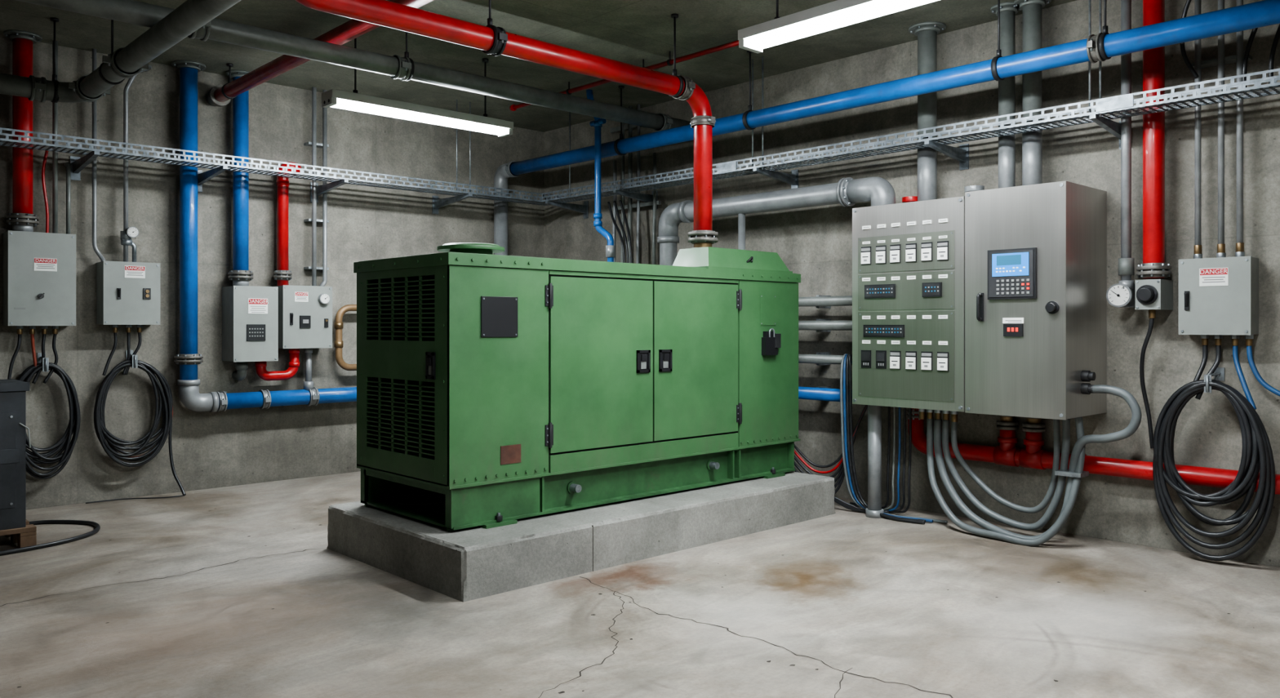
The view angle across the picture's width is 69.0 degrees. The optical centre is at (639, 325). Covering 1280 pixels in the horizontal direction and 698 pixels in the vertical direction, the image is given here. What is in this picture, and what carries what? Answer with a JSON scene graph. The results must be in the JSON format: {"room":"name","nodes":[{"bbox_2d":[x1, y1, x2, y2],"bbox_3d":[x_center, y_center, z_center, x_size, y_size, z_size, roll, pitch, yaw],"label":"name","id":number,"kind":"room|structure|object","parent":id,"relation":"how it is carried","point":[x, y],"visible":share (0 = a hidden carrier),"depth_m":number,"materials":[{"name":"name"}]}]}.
{"room":"mechanical room","nodes":[
{"label":"mechanical room","id":0,"kind":"room"},
{"bbox_2d":[0,35,544,509],"bbox_3d":[-4.611,-0.440,8.867,9.450,4.080,0.150,0,0,-43],"label":"wall","id":1,"kind":"structure","parent":0,"point":[229,447],"depth_m":9.15,"materials":[{"name":"concrete"}]},
{"bbox_2d":[3,29,42,231],"bbox_3d":[-5.268,-1.635,7.952,0.277,1.690,0.277,0,0,-43],"label":"riser pipe","id":2,"kind":"object","parent":1,"relation":"attached to","point":[22,218],"visible":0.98,"depth_m":7.89,"materials":[{"name":"metal"}]},
{"bbox_2d":[3,230,75,333],"bbox_3d":[-5.176,-0.359,8.038,0.498,0.869,0.281,0,0,-43],"label":"junction box","id":3,"kind":"object","parent":1,"relation":"attached to","point":[39,268],"visible":1,"depth_m":7.95,"materials":[{"name":"grey metal"}]},
{"bbox_2d":[7,333,80,479],"bbox_3d":[-5.178,0.703,8.096,0.552,1.270,0.193,0,0,-43],"label":"cable coil","id":4,"kind":"object","parent":1,"relation":"hanging from","point":[43,364],"visible":0.84,"depth_m":8.11,"materials":[{"name":"black rubber"}]},
{"bbox_2d":[41,40,71,234],"bbox_3d":[-5.118,-1.635,8.155,0.220,1.690,0.110,0,0,-43],"label":"conduit","id":5,"kind":"object","parent":1,"relation":"attached to","point":[55,105],"visible":0.9,"depth_m":8.11,"materials":[{"name":"metal"}]},
{"bbox_2d":[92,48,105,262],"bbox_3d":[-4.869,-1.525,8.383,0.106,1.910,0.036,0,0,-43],"label":"conduit","id":6,"kind":"object","parent":1,"relation":"attached to","point":[97,251],"visible":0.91,"depth_m":8.34,"materials":[{"name":"grey metal"}]},
{"bbox_2d":[96,260,159,332],"bbox_3d":[-4.667,-0.255,8.511,0.468,0.639,0.290,0,0,-43],"label":"junction box","id":7,"kind":"object","parent":1,"relation":"attached to","point":[128,293],"visible":1,"depth_m":8.42,"materials":[{"name":"grey metal"}]},
{"bbox_2d":[85,332,186,503],"bbox_3d":[-4.627,0.825,8.572,0.808,1.531,0.246,0,0,-27],"label":"cable coil","id":8,"kind":"object","parent":1,"relation":"hanging from","point":[112,448],"visible":1,"depth_m":8.56,"materials":[{"name":"black rubber"}]},
{"bbox_2d":[120,64,151,262],"bbox_3d":[-4.631,-1.495,8.590,0.149,1.850,0.304,0,0,25],"label":"conduit","id":9,"kind":"object","parent":1,"relation":"attached to","point":[127,233],"visible":0.81,"depth_m":8.50,"materials":[{"name":"metal"}]},
{"bbox_2d":[225,69,253,285],"bbox_3d":[-3.930,-1.430,9.172,0.274,2.100,0.274,0,0,-43],"label":"riser pipe","id":10,"kind":"object","parent":1,"relation":"attached to","point":[240,275],"visible":0.8,"depth_m":9.11,"materials":[{"name":"metal"}]},
{"bbox_2d":[222,285,278,362],"bbox_3d":[-3.864,-0.015,9.237,0.433,0.738,0.334,0,0,-43],"label":"junction box","id":11,"kind":"object","parent":1,"relation":"attached to","point":[250,313],"visible":1,"depth_m":9.12,"materials":[{"name":"grey metal"}]},
{"bbox_2d":[231,361,248,380],"bbox_3d":[-3.964,0.448,9.237,0.114,0.195,0.197,0,0,-43],"label":"stub","id":12,"kind":"object","parent":11,"relation":"attached to","point":[240,374],"visible":0.98,"depth_m":9.18,"materials":[{"name":"paint"}]},
{"bbox_2d":[171,59,356,412],"bbox_3d":[-3.161,-0.821,9.918,3.398,3.318,0.308,0,0,-43],"label":"riser pipe","id":13,"kind":"object","parent":1,"relation":"attached to","point":[188,358],"visible":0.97,"depth_m":8.80,"materials":[{"name":"metal"}]},
{"bbox_2d":[303,348,313,390],"bbox_3d":[-3.434,0.450,9.652,0.100,0.440,0.100,0,0,-43],"label":"conduit","id":14,"kind":"object","parent":13,"relation":"attached to","point":[308,384],"visible":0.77,"depth_m":9.62,"materials":[{"name":"silver metal"}]},
{"bbox_2d":[334,304,356,370],"bbox_3d":[-2.912,0.130,10.172,0.886,0.712,0.091,0,0,-43],"label":"copper pipe bend","id":15,"kind":"object","parent":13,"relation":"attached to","point":[339,325],"visible":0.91,"depth_m":9.88,"materials":[{"name":"gold metal"}]},
{"bbox_2d":[273,161,301,285],"bbox_3d":[-3.600,-1.038,9.562,0.184,1.275,0.340,0,0,24],"label":"pipe","id":16,"kind":"object","parent":1,"relation":"attached to","point":[282,274],"visible":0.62,"depth_m":9.45,"materials":[{"name":"metal"}]},
{"bbox_2d":[274,284,332,348],"bbox_3d":[-3.470,-0.085,9.595,0.518,0.638,0.354,0,0,-43],"label":"junction box","id":17,"kind":"object","parent":1,"relation":"attached to","point":[304,312],"visible":0.99,"depth_m":9.48,"materials":[{"name":"grey metal"}]},
{"bbox_2d":[255,348,299,380],"bbox_3d":[-3.667,0.394,9.433,0.447,0.327,0.107,0,0,-43],"label":"pipe","id":18,"kind":"object","parent":17,"relation":"attached to","point":[294,363],"visible":0.88,"depth_m":9.43,"materials":[{"name":"metal"}]},
{"bbox_2d":[303,87,328,286],"bbox_3d":[-3.394,-1.433,9.799,0.220,2.093,0.162,0,0,-43],"label":"conduit","id":19,"kind":"object","parent":1,"relation":"attached to","point":[313,144],"visible":0.9,"depth_m":9.72,"materials":[{"name":"metal"}]},
{"bbox_2d":[0,0,1076,132],"bbox_3d":[-0.657,-2.555,4.561,9.600,0.150,11.840,0,0,-43],"label":"ceiling","id":20,"kind":"structure","parent":0,"point":[631,32],"depth_m":8.13,"materials":[{"name":"concrete"}]},
{"bbox_2d":[0,0,240,102],"bbox_3d":[-2.329,-2.130,2.505,4.046,0.700,10.841,0,0,-43],"label":"drain pipe","id":21,"kind":"object","parent":20,"relation":"attached to","point":[126,62],"visible":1,"depth_m":6.61,"materials":[{"name":"metal"}]},
{"bbox_2d":[205,0,433,106],"bbox_3d":[-0.235,-2.304,4.959,0.195,0.352,11.540,0,0,-43],"label":"pipe","id":22,"kind":"object","parent":20,"relation":"attached to","point":[220,95],"visible":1,"depth_m":7.88,"materials":[{"name":"metal"}]},
{"bbox_2d":[16,0,690,131],"bbox_3d":[-2.666,-2.217,6.694,9.300,0.526,0.228,0,0,-43],"label":"pipe","id":23,"kind":"object","parent":20,"relation":"attached to","point":[131,11],"visible":0.77,"depth_m":7.13,"materials":[{"name":"metal"}]},
{"bbox_2d":[321,37,513,137],"bbox_3d":[-1.910,-2.140,8.231,1.794,0.680,0.200,0,0,-43],"label":"fluorescent light fixture","id":24,"kind":"object","parent":20,"relation":"hanging from","point":[335,98],"visible":0.9,"depth_m":8.08,"materials":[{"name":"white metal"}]},
{"bbox_2d":[295,0,718,248],"bbox_3d":[-0.739,-1.540,6.476,3.700,1.880,0.246,0,0,-43],"label":"pipe","id":25,"kind":"object","parent":20,"relation":"attached to","point":[491,39],"visible":0.98,"depth_m":6.61,"materials":[{"name":"metal"}]},
{"bbox_2d":[586,89,615,262],"bbox_3d":[-0.413,-0.443,9.698,0.098,4.087,0.423,0,0,-43],"label":"pipe","id":26,"kind":"object","parent":20,"relation":"attached to","point":[597,123],"visible":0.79,"depth_m":9.69,"materials":[{"name":"metal"}]},
{"bbox_2d":[509,40,738,111],"bbox_3d":[2.161,-2.413,6.426,0.070,0.133,10.390,0,0,-43],"label":"pipe","id":27,"kind":"object","parent":20,"relation":"attached to","point":[669,62],"visible":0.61,"depth_m":8.47,"materials":[{"name":"metal"}]},
{"bbox_2d":[0,0,1279,218],"bbox_3d":[-0.657,-1.890,4.561,9.300,1.180,11.540,0,0,-43],"label":"cable tray","id":28,"kind":"object","parent":20,"relation":"hanging from","point":[1122,103],"visible":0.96,"depth_m":8.01,"materials":[{"name":"metal"}]},
{"bbox_2d":[737,0,937,53],"bbox_3d":[1.351,-2.180,5.725,0.220,0.600,1.784,0,0,-43],"label":"fluorescent light fixture","id":29,"kind":"object","parent":20,"relation":"hanging from","point":[837,14],"visible":1,"depth_m":5.88,"materials":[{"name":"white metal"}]},
{"bbox_2d":[493,0,1279,255],"bbox_3d":[2.177,-0.440,7.138,0.254,4.080,11.404,0,0,-43],"label":"ceiling pipe","id":30,"kind":"object","parent":20,"relation":"attached to","point":[1102,46],"visible":0.93,"depth_m":6.94,"materials":[{"name":"metal"}]},
{"bbox_2d":[1180,0,1279,87],"bbox_3d":[4.121,-2.021,5.950,0.188,0.943,1.221,0,0,-43],"label":"hanging cable","id":31,"kind":"object","parent":20,"relation":"hanging from","point":[1277,37],"visible":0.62,"depth_m":6.15,"materials":[{"name":"black rubber"}]},
{"bbox_2d":[0,471,1279,697],"bbox_3d":[-0.657,1.649,4.561,9.300,0.102,11.540,0,0,-43],"label":"floor","id":32,"kind":"structure","parent":0,"point":[238,591],"depth_m":5.09,"materials":[{"name":"concrete"}]},
{"bbox_2d":[0,519,36,547],"bbox_3d":[-4.867,1.525,6.653,0.840,0.150,0.620,0,0,-43],"label":"wooden pallet","id":33,"kind":"object","parent":32,"relation":"on","point":[26,536],"visible":0.7,"depth_m":6.68,"materials":[{"name":"brown wood"}]},
{"bbox_2d":[0,378,31,530],"bbox_3d":[-4.835,0.930,6.666,0.705,1.040,0.605,0,0,-43],"label":"equipment cabinet","id":34,"kind":"object","parent":33,"relation":"on","point":[13,427],"visible":1,"depth_m":6.64,"materials":[{"name":"metal"}]},
{"bbox_2d":[0,520,100,555],"bbox_3d":[-4.507,1.584,6.838,0.747,0.030,1.427,0,0,-7],"label":"cable","id":35,"kind":"object","parent":32,"relation":"on","point":[95,525],"visible":0.9,"depth_m":6.96,"materials":[{"name":"black rubber"}]},
{"bbox_2d":[326,471,835,602],"bbox_3d":[-0.292,1.445,7.302,3.690,0.310,1.791,0,0,-43],"label":"concrete plinth","id":36,"kind":"object","parent":32,"relation":"on","point":[468,564],"visible":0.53,"depth_m":6.22,"materials":[{"name":"grey concrete"}]},
{"bbox_2d":[353,242,800,531],"bbox_3d":[-0.311,0.330,7.401,3.571,1.920,1.320,0,0,-43],"label":"generator","id":37,"kind":"object","parent":36,"relation":"on","point":[501,390],"visible":1,"depth_m":6.50,"materials":[{"name":"green paint"}]},
{"bbox_2d":[657,177,895,265],"bbox_3d":[1.167,0.157,8.780,0.250,2.885,2.772,0,0,-43],"label":"exhaust pipe","id":38,"kind":"object","parent":37,"relation":"on","point":[848,191],"visible":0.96,"depth_m":8.62,"materials":[{"name":"metal"}]},
{"bbox_2d":[791,353,947,524],"bbox_3d":[1.916,0.923,8.012,1.533,1.350,0.386,0,0,41],"label":"cable bundle","id":39,"kind":"object","parent":32,"relation":"on","point":[846,461],"visible":0.71,"depth_m":7.95,"materials":[{"name":"grey plastic"}]},
{"bbox_2d":[865,404,884,518],"bbox_3d":[1.965,1.125,7.801,0.148,0.950,0.148,0,0,-43],"label":"pipe","id":40,"kind":"object","parent":32,"relation":"on","point":[873,510],"visible":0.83,"depth_m":7.75,"materials":[{"name":"grey metal"}]},
{"bbox_2d":[926,384,1141,546],"bbox_3d":[2.833,1.012,6.910,0.278,1.189,1.612,0,0,-43],"label":"conduit","id":41,"kind":"object","parent":32,"relation":"on","point":[1075,472],"visible":0.94,"depth_m":6.85,"materials":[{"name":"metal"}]},
{"bbox_2d":[544,0,1279,567],"bbox_3d":[2.782,-0.440,7.801,0.150,4.080,11.540,0,0,-43],"label":"wall","id":42,"kind":"structure","parent":0,"point":[815,243],"depth_m":7.24,"materials":[{"name":"concrete"}]},
{"bbox_2d":[607,103,661,264],"bbox_3d":[-0.153,-0.440,10.429,0.327,4.080,0.810,0,0,-43],"label":"bundle","id":43,"kind":"object","parent":42,"relation":"attached to","point":[629,127],"visible":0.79,"depth_m":10.45,"materials":[{"name":"grey paint"}]},
{"bbox_2d":[852,181,1106,422],"bbox_3d":[2.622,-0.170,7.280,0.797,1.860,1.820,0,0,-43],"label":"upper cabinet","id":44,"kind":"object","parent":42,"relation":"attached to","point":[993,301],"visible":1,"depth_m":6.88,"materials":[{"name":"silver metal"}]},
{"bbox_2d":[908,21,946,200],"bbox_3d":[2.388,-1.725,7.746,0.296,1.510,0.296,0,0,-43],"label":"riser pipe","id":45,"kind":"object","parent":44,"relation":"on","point":[926,33],"visible":0.64,"depth_m":7.68,"materials":[{"name":"metal"}]},
{"bbox_2d":[990,1,1021,188],"bbox_3d":[2.854,-1.740,7.251,0.236,1.480,0.236,0,0,-43],"label":"riser pipe","id":46,"kind":"object","parent":44,"relation":"on","point":[1006,87],"visible":0.64,"depth_m":7.20,"materials":[{"name":"metal"}]},
{"bbox_2d":[1013,0,1051,185],"bbox_3d":[2.991,-1.740,7.106,0.266,1.480,0.266,0,0,-43],"label":"riser pipe","id":47,"kind":"object","parent":44,"relation":"on","point":[1032,141],"visible":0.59,"depth_m":7.05,"materials":[{"name":"metal"}]},
{"bbox_2d":[906,408,1279,494],"bbox_3d":[4.471,0.884,5.776,0.214,0.468,6.274,0,0,-43],"label":"pipe","id":48,"kind":"object","parent":42,"relation":"attached to","point":[1033,456],"visible":0.56,"depth_m":7.20,"materials":[{"name":"metal"}]},
{"bbox_2d":[1106,0,1135,307],"bbox_3d":[3.506,-1.305,6.738,0.254,2.350,0.171,0,0,-43],"label":"riser pipe","id":49,"kind":"object","parent":42,"relation":"attached to","point":[1122,294],"visible":1,"depth_m":6.64,"materials":[{"name":"metal"}]},
{"bbox_2d":[1135,0,1173,448],"bbox_3d":[3.626,-0.799,6.563,0.320,3.361,0.258,0,0,-43],"label":"riser pipe","id":50,"kind":"object","parent":42,"relation":"attached to","point":[1153,294],"visible":0.99,"depth_m":6.50,"materials":[{"name":"metal"}]},
{"bbox_2d":[1152,345,1279,560],"bbox_3d":[4.198,0.836,5.994,0.298,1.484,1.598,0,0,-43],"label":"cable coil","id":51,"kind":"object","parent":42,"relation":"hanging from","point":[1257,456],"visible":1,"depth_m":6.19,"materials":[{"name":"black rubber"}]},
{"bbox_2d":[1178,242,1258,346],"bbox_3d":[3.912,-0.207,6.311,0.250,0.685,0.428,0,0,-43],"label":"junction box","id":52,"kind":"object","parent":42,"relation":"attached to","point":[1219,296],"visible":1,"depth_m":6.23,"materials":[{"name":"grey metal"}]}
]}

